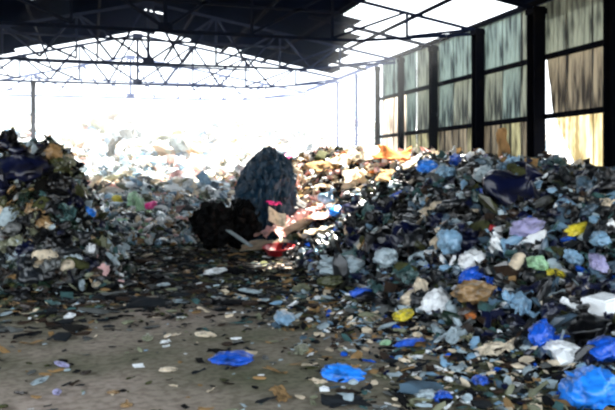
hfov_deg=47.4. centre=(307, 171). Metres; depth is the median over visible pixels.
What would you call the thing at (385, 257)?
plastic bag
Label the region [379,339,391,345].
plastic bag
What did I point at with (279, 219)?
cardboard piece
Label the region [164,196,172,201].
woven sack
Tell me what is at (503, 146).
cardboard piece
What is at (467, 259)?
plastic bag
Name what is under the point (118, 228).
bag
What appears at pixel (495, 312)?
heap
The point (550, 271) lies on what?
plastic bag
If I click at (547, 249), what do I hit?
plastic sheet
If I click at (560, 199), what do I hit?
plastic bag
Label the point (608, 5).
steel column
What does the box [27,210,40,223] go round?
plastic bag
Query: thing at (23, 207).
plastic sheet
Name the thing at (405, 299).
plastic bag
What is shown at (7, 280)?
plastic bag
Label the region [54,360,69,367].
plastic bag
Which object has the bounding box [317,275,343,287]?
plastic bag
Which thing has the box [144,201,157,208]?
plastic bag
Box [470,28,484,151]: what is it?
steel column
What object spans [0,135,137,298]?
heap
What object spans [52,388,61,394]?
plastic bag
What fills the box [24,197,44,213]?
plastic sheet
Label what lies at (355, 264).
plastic bag
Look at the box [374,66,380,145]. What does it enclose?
steel column
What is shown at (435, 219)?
plastic bag
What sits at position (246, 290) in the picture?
plastic bag
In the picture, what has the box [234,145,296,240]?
bundle
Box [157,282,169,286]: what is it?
plastic bag
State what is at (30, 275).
bag
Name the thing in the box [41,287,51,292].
plastic bag
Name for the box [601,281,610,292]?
bag
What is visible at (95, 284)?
plastic bag
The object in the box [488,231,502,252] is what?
plastic sheet
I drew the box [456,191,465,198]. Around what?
rag
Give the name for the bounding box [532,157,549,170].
plastic sheet
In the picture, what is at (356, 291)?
plastic bag
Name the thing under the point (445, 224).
bag
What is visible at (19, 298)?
plastic bag
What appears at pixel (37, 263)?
foam piece
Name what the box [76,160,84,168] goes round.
plastic sheet
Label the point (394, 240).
bag
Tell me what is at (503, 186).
bag
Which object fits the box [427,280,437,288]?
plastic sheet
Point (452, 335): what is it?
plastic sheet
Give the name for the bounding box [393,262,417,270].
woven sack
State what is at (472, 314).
plastic bag
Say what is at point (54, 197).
plastic sheet
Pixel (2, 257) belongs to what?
plastic bag
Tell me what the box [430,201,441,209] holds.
woven sack
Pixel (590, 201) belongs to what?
plastic sheet
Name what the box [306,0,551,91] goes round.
beam
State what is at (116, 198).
plastic bag
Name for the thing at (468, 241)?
bag
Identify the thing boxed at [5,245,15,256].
plastic bag
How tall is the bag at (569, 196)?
0.281 m
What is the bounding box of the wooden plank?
[226,230,252,246]
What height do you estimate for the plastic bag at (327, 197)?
0.460 m
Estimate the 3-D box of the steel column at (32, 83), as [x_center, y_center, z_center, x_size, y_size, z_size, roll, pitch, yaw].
[-9.987,-0.800,25.490,0.255,5.000,0.255,0,0,-17]
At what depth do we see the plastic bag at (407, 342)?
6.78 m
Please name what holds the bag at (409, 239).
on the heap at (495, 312)
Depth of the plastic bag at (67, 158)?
11.57 m
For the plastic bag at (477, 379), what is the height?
0.076 m
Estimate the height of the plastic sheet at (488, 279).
0.207 m
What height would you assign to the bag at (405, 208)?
0.343 m
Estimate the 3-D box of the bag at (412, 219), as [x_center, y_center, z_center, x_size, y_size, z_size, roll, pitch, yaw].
[1.727,0.796,11.361,0.425,0.338,0.472,0,0,-11]
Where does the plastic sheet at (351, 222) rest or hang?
on the heap at (495, 312)
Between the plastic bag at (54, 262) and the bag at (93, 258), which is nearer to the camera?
the plastic bag at (54, 262)
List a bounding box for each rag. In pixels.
[5,274,15,279]
[13,331,42,338]
[20,225,24,234]
[38,217,60,225]
[47,171,53,182]
[99,234,112,249]
[255,395,276,402]
[263,365,287,373]
[269,385,291,401]
[304,161,337,174]
[304,211,340,220]
[316,225,333,230]
[320,393,371,405]
[328,149,360,164]
[342,167,361,183]
[348,146,379,162]
[371,145,411,160]
[374,169,395,181]
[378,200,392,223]
[390,388,407,397]
[400,159,416,169]
[404,187,422,200]
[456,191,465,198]
[552,183,577,196]
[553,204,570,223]
[589,192,612,197]
[600,198,614,206]
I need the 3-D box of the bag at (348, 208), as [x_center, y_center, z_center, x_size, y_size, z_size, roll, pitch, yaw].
[0.957,0.648,13.585,0.611,0.422,0.583,0,0,-35]
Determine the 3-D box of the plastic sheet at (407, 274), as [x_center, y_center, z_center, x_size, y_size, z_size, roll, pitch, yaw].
[1.307,1.377,8.719,0.493,0.499,0.334,0,0,25]
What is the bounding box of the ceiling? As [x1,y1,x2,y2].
[0,0,533,73]
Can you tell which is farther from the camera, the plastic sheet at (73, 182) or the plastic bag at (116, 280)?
the plastic sheet at (73, 182)
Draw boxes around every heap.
[0,99,573,194]
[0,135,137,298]
[93,183,234,245]
[217,144,502,253]
[268,146,614,381]
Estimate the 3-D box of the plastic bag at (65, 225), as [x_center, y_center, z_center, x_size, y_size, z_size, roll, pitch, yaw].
[-3.662,0.813,10.483,0.257,0.191,0.186,0,0,4]
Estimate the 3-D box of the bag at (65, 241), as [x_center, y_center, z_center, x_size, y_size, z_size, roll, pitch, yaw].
[-3.630,1.036,10.297,0.394,0.331,0.359,0,0,13]
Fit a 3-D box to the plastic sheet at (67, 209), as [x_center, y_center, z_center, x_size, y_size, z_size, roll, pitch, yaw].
[-3.691,0.674,10.548,0.409,0.437,0.212,0,0,-29]
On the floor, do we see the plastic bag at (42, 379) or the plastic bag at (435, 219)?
the plastic bag at (42, 379)
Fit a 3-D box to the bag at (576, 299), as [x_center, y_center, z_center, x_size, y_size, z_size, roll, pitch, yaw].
[2.731,1.296,7.056,0.283,0.216,0.293,0,0,-19]
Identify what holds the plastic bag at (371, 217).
on the heap at (495, 312)
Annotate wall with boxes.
[380,0,602,165]
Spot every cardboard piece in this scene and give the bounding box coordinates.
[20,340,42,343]
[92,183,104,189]
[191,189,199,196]
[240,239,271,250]
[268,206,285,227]
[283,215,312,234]
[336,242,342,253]
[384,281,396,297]
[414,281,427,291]
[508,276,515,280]
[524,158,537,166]
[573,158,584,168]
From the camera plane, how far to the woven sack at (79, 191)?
11.07 m
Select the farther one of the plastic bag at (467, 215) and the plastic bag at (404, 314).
the plastic bag at (467, 215)
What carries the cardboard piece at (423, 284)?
on the heap at (495, 312)
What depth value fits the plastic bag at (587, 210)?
8.92 m
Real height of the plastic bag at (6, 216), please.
0.335 m
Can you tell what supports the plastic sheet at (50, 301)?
on the floor
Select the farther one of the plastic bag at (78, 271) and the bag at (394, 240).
the bag at (394, 240)
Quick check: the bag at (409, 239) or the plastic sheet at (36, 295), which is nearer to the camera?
the plastic sheet at (36, 295)
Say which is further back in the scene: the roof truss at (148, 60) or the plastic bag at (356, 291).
the roof truss at (148, 60)
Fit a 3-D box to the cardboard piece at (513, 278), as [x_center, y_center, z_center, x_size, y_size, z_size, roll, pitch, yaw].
[2.330,1.264,8.047,0.101,0.163,0.125,0,0,-13]
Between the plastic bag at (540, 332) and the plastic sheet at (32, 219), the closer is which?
the plastic bag at (540, 332)
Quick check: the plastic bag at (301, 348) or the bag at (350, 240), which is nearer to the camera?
the plastic bag at (301, 348)
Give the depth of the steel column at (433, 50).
20.95 m
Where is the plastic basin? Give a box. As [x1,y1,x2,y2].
[262,242,294,256]
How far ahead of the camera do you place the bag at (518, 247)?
8.23 m
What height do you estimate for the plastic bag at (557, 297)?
0.186 m
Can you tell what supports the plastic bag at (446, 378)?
on the floor
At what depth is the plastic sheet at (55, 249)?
10.06 m
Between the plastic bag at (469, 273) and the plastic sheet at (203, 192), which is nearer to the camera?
the plastic bag at (469, 273)
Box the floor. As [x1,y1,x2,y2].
[0,244,612,409]
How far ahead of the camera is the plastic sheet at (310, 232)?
13.54 m
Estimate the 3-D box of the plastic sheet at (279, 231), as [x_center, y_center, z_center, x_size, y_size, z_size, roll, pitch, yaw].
[-0.521,1.131,15.109,0.852,0.538,1.280,0,0,35]
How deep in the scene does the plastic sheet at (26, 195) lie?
10.42 m
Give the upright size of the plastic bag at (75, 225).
0.294 m
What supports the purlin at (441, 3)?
on the roof truss
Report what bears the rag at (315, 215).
on the heap at (495, 312)
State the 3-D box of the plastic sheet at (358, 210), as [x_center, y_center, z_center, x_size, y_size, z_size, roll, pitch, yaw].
[0.853,0.807,13.176,0.439,0.451,0.327,0,0,-21]
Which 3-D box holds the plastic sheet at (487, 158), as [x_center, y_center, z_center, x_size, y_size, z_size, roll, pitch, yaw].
[3.369,-0.175,13.095,0.239,0.303,0.405,0,0,-7]
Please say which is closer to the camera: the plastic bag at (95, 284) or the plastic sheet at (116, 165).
the plastic bag at (95, 284)
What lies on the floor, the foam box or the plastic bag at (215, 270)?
the plastic bag at (215, 270)
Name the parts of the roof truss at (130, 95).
web post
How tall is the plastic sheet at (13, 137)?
0.516 m
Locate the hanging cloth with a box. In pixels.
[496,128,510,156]
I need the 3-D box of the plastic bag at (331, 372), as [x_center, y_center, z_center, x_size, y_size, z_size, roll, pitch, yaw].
[0.293,1.653,5.786,0.394,0.132,0.259,0,0,-10]
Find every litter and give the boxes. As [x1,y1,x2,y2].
[0,237,370,341]
[0,287,597,409]
[209,268,614,409]
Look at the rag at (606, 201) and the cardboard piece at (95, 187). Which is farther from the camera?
the cardboard piece at (95, 187)
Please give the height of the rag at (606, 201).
0.270 m
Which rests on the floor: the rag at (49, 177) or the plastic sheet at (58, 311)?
the plastic sheet at (58, 311)
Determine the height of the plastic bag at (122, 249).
0.292 m
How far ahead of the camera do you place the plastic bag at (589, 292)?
7.05 m
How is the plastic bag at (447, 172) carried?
on the heap at (495, 312)
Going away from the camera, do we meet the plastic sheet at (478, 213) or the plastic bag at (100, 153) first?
the plastic sheet at (478, 213)
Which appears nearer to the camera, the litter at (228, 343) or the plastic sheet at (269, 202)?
the litter at (228, 343)
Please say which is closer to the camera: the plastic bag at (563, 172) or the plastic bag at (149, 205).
the plastic bag at (563, 172)
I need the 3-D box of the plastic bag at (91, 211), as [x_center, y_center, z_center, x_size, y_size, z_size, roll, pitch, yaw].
[-3.486,0.630,11.198,0.198,0.185,0.256,0,0,25]
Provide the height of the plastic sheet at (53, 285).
0.136 m
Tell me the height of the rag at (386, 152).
0.364 m
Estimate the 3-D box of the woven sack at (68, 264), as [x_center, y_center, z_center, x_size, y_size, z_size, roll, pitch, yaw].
[-3.499,1.343,10.091,0.238,0.164,0.352,0,0,-35]
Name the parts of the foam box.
lid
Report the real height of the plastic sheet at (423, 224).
0.292 m
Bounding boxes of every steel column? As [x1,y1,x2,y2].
[30,81,35,138]
[336,83,338,150]
[354,74,357,145]
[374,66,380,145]
[397,57,404,150]
[428,45,438,149]
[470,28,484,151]
[525,6,546,159]
[603,0,614,166]
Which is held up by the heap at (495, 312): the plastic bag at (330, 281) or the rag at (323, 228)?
the rag at (323, 228)
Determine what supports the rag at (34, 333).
on the floor
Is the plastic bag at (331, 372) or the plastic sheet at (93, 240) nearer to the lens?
the plastic bag at (331, 372)
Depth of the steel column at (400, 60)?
23.16 m
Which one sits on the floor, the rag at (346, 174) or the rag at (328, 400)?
the rag at (328, 400)
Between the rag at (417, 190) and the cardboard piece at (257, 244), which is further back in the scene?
the cardboard piece at (257, 244)
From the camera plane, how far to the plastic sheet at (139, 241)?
16.32 m
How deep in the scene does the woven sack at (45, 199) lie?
10.44 m
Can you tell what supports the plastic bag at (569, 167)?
on the heap at (495, 312)
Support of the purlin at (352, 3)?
on the roof truss
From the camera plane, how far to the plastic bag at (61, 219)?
10.50 m
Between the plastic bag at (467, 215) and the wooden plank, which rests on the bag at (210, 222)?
the wooden plank
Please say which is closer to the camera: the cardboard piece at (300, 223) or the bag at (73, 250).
the bag at (73, 250)
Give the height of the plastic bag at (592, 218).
0.163 m
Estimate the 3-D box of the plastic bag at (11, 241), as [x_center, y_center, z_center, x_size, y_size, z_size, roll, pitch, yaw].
[-4.178,1.055,10.055,0.289,0.326,0.232,0,0,-30]
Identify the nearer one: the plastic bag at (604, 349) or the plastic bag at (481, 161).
the plastic bag at (604, 349)
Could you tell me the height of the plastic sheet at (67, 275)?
0.266 m
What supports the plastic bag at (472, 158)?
on the heap at (495, 312)
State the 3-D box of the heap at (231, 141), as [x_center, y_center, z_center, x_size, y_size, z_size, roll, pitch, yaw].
[-7.149,-1.671,36.587,61.241,5.442,27.152,0,0,-17]
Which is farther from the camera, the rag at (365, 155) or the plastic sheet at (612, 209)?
the rag at (365, 155)
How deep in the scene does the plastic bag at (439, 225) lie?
10.06 m
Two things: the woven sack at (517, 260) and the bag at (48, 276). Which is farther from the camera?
the bag at (48, 276)
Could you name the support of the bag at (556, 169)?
on the heap at (495, 312)
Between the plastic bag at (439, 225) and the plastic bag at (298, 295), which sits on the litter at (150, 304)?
the plastic bag at (298, 295)
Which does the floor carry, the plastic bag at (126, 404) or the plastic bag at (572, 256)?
the plastic bag at (126, 404)
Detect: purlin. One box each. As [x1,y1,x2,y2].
[260,1,357,64]
[300,0,452,72]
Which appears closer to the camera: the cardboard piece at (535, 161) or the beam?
the cardboard piece at (535, 161)
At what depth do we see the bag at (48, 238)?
10.11 m
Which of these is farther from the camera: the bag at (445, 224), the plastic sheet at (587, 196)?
the bag at (445, 224)
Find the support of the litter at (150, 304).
on the floor
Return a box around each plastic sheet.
[0,126,19,151]
[0,267,9,287]
[0,276,8,286]
[3,285,34,294]
[4,253,15,262]
[6,257,17,271]
[7,195,25,211]
[8,203,27,219]
[9,262,18,278]
[14,391,28,394]
[16,188,34,208]
[22,234,41,243]
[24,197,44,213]
[26,225,57,235]
[29,211,37,224]
[30,294,46,297]
[34,207,57,221]
[40,195,60,209]
[40,247,60,252]
[44,298,61,307]
[50,278,63,287]
[52,177,76,197]
[54,270,67,281]
[57,309,67,312]
[58,202,76,220]
[59,269,75,282]
[61,190,75,204]
[61,298,86,303]
[66,163,72,176]
[71,181,76,195]
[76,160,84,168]
[76,238,100,246]
[78,241,98,248]
[98,246,114,266]
[99,180,108,187]
[107,274,122,278]
[110,163,120,169]
[133,236,144,243]
[159,215,175,223]
[176,216,188,220]
[199,189,207,199]
[254,212,312,237]
[263,293,273,299]
[266,200,281,204]
[286,203,325,220]
[297,173,303,184]
[297,228,331,237]
[331,337,343,342]
[342,203,363,224]
[343,212,363,227]
[351,244,357,256]
[364,279,383,292]
[386,200,403,212]
[392,264,422,283]
[392,274,401,281]
[419,218,428,226]
[425,270,446,288]
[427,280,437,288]
[428,218,460,231]
[434,325,467,344]
[438,285,455,299]
[468,208,481,215]
[473,338,515,355]
[477,274,495,284]
[480,155,495,168]
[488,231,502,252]
[501,289,539,317]
[502,155,519,169]
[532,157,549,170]
[544,154,567,162]
[544,247,560,258]
[558,202,579,224]
[563,176,575,186]
[582,194,598,202]
[587,199,602,205]
[592,168,611,183]
[603,206,614,220]
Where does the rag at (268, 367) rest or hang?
on the floor
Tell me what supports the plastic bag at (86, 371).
on the floor
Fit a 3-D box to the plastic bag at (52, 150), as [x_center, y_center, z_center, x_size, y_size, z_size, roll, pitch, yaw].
[-4.082,-0.303,11.233,0.348,0.346,0.290,0,0,42]
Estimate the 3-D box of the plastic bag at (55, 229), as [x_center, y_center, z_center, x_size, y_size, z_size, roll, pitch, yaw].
[-3.712,0.942,10.324,0.209,0.246,0.215,0,0,6]
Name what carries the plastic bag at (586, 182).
on the heap at (495, 312)
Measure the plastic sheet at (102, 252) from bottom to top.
0.397 m
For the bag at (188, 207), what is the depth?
19.85 m
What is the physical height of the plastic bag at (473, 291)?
0.272 m
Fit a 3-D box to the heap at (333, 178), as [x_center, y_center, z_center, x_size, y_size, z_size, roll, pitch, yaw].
[-0.250,0.470,21.837,7.564,2.539,14.478,0,0,-17]
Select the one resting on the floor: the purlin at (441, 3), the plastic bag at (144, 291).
the plastic bag at (144, 291)
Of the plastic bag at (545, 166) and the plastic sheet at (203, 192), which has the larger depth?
the plastic sheet at (203, 192)
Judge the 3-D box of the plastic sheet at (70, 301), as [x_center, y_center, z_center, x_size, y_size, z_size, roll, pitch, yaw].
[-3.035,1.686,9.137,0.305,0.074,0.208,0,0,-39]
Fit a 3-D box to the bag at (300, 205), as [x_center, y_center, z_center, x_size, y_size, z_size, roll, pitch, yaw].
[-0.343,0.739,16.197,1.119,0.796,1.131,0,0,16]
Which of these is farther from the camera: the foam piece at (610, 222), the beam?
the beam
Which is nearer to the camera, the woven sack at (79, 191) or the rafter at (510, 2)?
the woven sack at (79, 191)
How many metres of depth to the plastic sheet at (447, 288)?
8.20 m
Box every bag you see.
[0,134,11,148]
[0,146,49,181]
[0,195,6,207]
[0,239,7,252]
[0,251,5,266]
[0,300,8,304]
[3,221,21,235]
[3,276,12,283]
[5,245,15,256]
[6,234,26,245]
[12,240,34,260]
[12,295,32,302]
[13,213,26,224]
[14,291,29,294]
[16,302,36,309]
[17,258,42,284]
[18,256,37,267]
[25,242,34,257]
[26,140,34,146]
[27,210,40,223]
[30,376,48,384]
[33,229,55,249]
[34,215,52,228]
[38,200,55,215]
[39,257,61,278]
[39,264,59,282]
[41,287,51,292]
[43,143,62,159]
[44,182,70,202]
[45,172,76,191]
[48,157,67,172]
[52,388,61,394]
[53,228,62,234]
[54,232,73,248]
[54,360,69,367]
[57,245,81,255]
[58,220,71,230]
[59,213,70,221]
[63,253,80,258]
[65,156,75,168]
[65,220,84,236]
[73,195,84,206]
[75,229,95,247]
[75,269,85,275]
[80,163,88,172]
[80,370,90,374]
[81,183,88,195]
[85,206,95,216]
[86,259,98,272]
[88,248,99,258]
[90,256,104,266]
[90,267,102,278]
[91,281,100,286]
[97,151,105,158]
[101,301,110,307]
[106,390,119,393]
[107,238,113,251]
[110,253,119,267]
[111,195,122,201]
[112,278,123,283]
[114,224,124,232]
[116,244,125,254]
[120,399,132,407]
[121,277,138,285]
[127,190,140,205]
[139,289,149,294]
[141,188,153,194]
[142,333,152,340]
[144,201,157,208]
[144,261,156,265]
[155,232,162,238]
[155,239,161,244]
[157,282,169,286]
[158,367,177,371]
[181,201,195,211]
[183,234,193,242]
[188,200,233,249]
[190,296,202,299]
[194,331,216,337]
[204,185,212,192]
[204,267,226,274]
[208,350,253,365]
[210,296,225,305]
[228,197,262,248]
[238,288,261,293]
[274,309,294,325]
[292,186,307,215]
[293,343,308,354]
[294,294,307,297]
[316,255,364,274]
[317,187,335,203]
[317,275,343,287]
[320,362,366,381]
[328,205,340,216]
[341,195,363,214]
[345,229,359,247]
[349,287,372,297]
[357,226,391,257]
[361,203,376,216]
[361,209,381,227]
[362,333,371,338]
[371,234,392,253]
[372,248,397,267]
[374,206,382,210]
[377,195,396,208]
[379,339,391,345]
[389,220,420,249]
[392,213,414,228]
[392,307,413,321]
[393,337,426,347]
[395,200,413,216]
[396,228,426,248]
[396,246,417,259]
[400,211,420,223]
[400,288,414,305]
[402,193,416,203]
[410,289,425,306]
[414,389,436,399]
[416,158,437,172]
[418,271,427,276]
[418,286,450,314]
[422,230,436,244]
[423,195,437,206]
[428,212,444,226]
[434,390,453,402]
[435,164,455,179]
[435,193,466,212]
[435,194,448,200]
[436,229,461,254]
[437,220,454,231]
[441,213,449,220]
[441,220,468,230]
[444,376,452,382]
[446,201,469,221]
[449,153,461,165]
[450,279,496,304]
[454,196,473,207]
[455,210,480,220]
[456,223,480,251]
[457,248,485,267]
[458,265,482,282]
[463,156,483,168]
[463,191,480,208]
[464,228,478,235]
[465,189,479,202]
[465,312,476,318]
[468,155,482,161]
[471,165,491,182]
[471,204,483,213]
[471,374,489,385]
[474,158,491,166]
[483,164,543,208]
[496,161,514,169]
[509,217,545,236]
[515,158,532,168]
[515,244,534,267]
[526,255,548,271]
[528,318,554,347]
[540,300,568,318]
[541,163,550,168]
[542,339,580,358]
[544,158,567,169]
[546,268,564,278]
[547,201,565,216]
[548,164,559,172]
[553,198,575,207]
[553,291,568,301]
[558,185,580,201]
[558,364,614,409]
[559,165,573,184]
[561,303,614,339]
[563,221,590,236]
[563,249,583,265]
[565,164,575,171]
[568,290,581,303]
[570,274,602,296]
[572,169,583,177]
[576,175,597,191]
[578,203,597,217]
[579,158,605,177]
[586,288,598,295]
[586,334,614,361]
[588,215,599,223]
[588,230,611,247]
[588,253,608,272]
[592,217,607,232]
[594,204,610,214]
[597,175,614,194]
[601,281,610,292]
[606,282,614,293]
[609,281,614,290]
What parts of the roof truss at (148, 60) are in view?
web post, web post, web post, web post, web post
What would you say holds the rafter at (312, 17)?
attached to the wall
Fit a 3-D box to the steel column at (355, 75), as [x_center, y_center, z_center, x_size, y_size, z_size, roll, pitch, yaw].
[1.898,-1.050,27.159,0.170,5.500,0.170,0,0,-17]
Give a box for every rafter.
[266,48,366,70]
[308,15,430,46]
[494,0,532,8]
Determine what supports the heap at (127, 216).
on the floor
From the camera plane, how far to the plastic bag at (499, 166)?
11.89 m
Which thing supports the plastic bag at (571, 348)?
on the heap at (495, 312)
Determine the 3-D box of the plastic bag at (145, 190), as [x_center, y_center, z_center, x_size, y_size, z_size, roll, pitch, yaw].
[-5.254,0.766,22.974,0.426,0.497,0.236,0,0,-12]
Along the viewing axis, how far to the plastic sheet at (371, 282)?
8.86 m
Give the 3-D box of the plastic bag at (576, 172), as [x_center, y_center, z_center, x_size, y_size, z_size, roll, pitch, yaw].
[4.876,0.079,12.302,0.407,0.294,0.423,0,0,2]
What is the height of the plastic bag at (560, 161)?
0.326 m
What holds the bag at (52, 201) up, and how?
on the heap at (100, 223)
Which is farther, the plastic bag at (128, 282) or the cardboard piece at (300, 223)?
the cardboard piece at (300, 223)
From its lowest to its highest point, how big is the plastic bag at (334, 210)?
0.233 m
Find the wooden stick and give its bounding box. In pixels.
[301,166,329,189]
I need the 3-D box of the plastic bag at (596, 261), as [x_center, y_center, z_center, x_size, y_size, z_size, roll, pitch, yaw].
[3.170,0.993,7.621,0.201,0.196,0.317,0,0,17]
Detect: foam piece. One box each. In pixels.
[33,261,41,267]
[64,312,75,317]
[83,243,95,254]
[313,332,324,335]
[412,277,428,288]
[419,207,429,216]
[424,249,435,253]
[560,296,580,313]
[607,218,614,226]
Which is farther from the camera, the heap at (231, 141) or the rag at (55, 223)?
the heap at (231, 141)
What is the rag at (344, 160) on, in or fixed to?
on the heap at (333, 178)
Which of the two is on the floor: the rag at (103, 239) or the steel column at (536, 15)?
the steel column at (536, 15)
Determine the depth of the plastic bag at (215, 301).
9.03 m
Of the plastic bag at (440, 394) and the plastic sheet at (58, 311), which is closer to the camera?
the plastic bag at (440, 394)
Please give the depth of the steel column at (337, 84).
29.23 m
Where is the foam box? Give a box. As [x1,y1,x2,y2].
[581,292,614,315]
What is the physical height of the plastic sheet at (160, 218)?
0.315 m
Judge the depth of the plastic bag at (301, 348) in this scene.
6.56 m
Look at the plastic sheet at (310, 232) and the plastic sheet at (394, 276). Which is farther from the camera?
the plastic sheet at (310, 232)
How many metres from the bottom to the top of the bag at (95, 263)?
0.238 m
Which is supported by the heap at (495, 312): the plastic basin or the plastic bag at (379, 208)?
the plastic bag at (379, 208)
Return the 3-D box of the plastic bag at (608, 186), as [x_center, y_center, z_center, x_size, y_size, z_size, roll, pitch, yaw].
[4.155,0.218,9.542,0.445,0.349,0.382,0,0,19]
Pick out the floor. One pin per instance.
(110, 367)
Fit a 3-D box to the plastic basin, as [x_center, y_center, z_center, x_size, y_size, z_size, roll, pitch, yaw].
[-0.574,1.548,13.906,0.656,0.244,0.651,0,0,15]
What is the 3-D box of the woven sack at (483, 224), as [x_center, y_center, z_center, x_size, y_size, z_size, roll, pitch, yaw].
[2.356,0.820,9.770,0.303,0.308,0.434,0,0,-42]
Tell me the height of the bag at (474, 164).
0.319 m
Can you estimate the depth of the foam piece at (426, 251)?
9.68 m
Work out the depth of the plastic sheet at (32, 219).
10.26 m
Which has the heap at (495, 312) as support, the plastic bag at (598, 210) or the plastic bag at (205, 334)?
the plastic bag at (598, 210)
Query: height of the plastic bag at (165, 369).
0.042 m
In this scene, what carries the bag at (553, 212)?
on the heap at (495, 312)
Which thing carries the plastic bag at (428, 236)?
on the heap at (495, 312)
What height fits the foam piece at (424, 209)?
0.261 m
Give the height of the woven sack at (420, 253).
0.190 m
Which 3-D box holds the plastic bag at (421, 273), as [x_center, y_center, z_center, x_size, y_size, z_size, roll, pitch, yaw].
[1.478,1.347,9.001,0.178,0.146,0.240,0,0,2]
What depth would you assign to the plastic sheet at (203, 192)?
23.24 m
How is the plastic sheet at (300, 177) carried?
on the heap at (333, 178)
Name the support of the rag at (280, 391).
on the floor
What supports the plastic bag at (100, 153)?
on the heap at (231, 141)
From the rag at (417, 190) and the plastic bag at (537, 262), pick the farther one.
the rag at (417, 190)
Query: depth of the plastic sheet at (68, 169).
11.14 m
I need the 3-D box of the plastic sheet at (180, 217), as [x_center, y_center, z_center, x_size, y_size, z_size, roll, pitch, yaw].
[-3.271,1.240,18.324,0.360,0.206,0.185,0,0,-20]
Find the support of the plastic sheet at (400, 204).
on the heap at (495, 312)
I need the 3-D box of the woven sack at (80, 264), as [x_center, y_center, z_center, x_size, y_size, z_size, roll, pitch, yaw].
[-3.360,1.333,10.216,0.374,0.222,0.263,0,0,21]
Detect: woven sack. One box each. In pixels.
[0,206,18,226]
[31,196,50,212]
[31,249,57,261]
[60,259,74,270]
[66,256,89,269]
[74,180,84,196]
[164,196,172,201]
[314,151,328,160]
[359,235,363,243]
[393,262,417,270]
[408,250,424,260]
[429,236,439,249]
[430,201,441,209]
[452,221,472,228]
[468,220,490,230]
[507,163,525,175]
[508,252,525,269]
[548,246,565,255]
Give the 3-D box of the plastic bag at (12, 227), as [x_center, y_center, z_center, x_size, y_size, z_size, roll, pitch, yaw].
[-4.311,0.834,10.194,0.305,0.280,0.247,0,0,-24]
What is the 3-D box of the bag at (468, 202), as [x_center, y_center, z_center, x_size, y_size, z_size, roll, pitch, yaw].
[2.382,0.541,10.626,0.395,0.363,0.365,0,0,-21]
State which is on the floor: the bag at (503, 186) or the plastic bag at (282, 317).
the plastic bag at (282, 317)
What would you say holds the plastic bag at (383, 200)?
on the heap at (495, 312)
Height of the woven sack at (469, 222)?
0.271 m
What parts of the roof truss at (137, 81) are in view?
web post, web post, web post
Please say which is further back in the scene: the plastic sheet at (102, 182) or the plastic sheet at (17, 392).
the plastic sheet at (102, 182)
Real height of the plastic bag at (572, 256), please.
0.215 m
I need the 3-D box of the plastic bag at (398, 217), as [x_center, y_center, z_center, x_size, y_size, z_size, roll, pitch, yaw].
[1.577,0.860,11.477,0.351,0.377,0.495,0,0,-30]
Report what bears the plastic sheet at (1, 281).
on the heap at (100, 223)
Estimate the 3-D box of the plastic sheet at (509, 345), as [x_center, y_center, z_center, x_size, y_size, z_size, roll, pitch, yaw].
[1.775,1.617,6.442,0.495,0.117,0.201,0,0,-31]
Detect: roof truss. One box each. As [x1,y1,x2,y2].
[0,0,474,41]
[0,1,395,70]
[0,33,342,88]
[0,55,306,100]
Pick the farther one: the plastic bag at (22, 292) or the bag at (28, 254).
the bag at (28, 254)
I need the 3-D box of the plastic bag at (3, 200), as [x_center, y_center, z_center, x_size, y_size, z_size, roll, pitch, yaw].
[-4.560,0.451,10.389,0.183,0.215,0.198,0,0,-31]
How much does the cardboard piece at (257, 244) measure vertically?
0.303 m
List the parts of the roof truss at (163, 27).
web post, web post, web post, web post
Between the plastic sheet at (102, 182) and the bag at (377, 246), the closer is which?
the bag at (377, 246)
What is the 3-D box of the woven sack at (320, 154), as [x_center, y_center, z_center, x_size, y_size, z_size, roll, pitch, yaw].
[0.372,-0.364,18.341,0.350,0.403,0.472,0,0,17]
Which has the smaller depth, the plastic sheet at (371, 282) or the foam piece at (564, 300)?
the foam piece at (564, 300)
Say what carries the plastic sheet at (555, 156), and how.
on the heap at (495, 312)
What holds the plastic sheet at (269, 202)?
attached to the bundle
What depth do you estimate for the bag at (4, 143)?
11.06 m
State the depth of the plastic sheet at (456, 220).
10.18 m
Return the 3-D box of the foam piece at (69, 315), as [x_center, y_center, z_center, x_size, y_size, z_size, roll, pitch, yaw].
[-2.784,1.684,8.192,0.099,0.062,0.114,0,0,18]
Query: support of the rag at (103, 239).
on the heap at (100, 223)
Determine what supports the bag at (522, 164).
on the heap at (495, 312)
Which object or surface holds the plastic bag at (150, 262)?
on the floor
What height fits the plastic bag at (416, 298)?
0.272 m
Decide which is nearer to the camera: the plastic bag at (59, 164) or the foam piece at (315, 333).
the foam piece at (315, 333)
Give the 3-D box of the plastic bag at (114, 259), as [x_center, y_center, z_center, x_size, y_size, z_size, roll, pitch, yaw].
[-3.023,1.381,10.871,0.233,0.241,0.278,0,0,-27]
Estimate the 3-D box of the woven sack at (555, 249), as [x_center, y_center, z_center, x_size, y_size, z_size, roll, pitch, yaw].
[2.946,0.939,8.287,0.168,0.114,0.264,0,0,-29]
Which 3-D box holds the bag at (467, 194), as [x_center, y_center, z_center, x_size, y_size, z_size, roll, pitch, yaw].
[2.490,0.503,10.683,0.465,0.448,0.480,0,0,-32]
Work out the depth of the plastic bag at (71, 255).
10.18 m
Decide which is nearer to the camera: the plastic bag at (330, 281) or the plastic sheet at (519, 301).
the plastic sheet at (519, 301)
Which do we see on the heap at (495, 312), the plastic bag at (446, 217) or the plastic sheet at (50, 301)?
the plastic bag at (446, 217)
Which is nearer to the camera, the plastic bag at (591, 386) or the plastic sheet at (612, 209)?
the plastic bag at (591, 386)

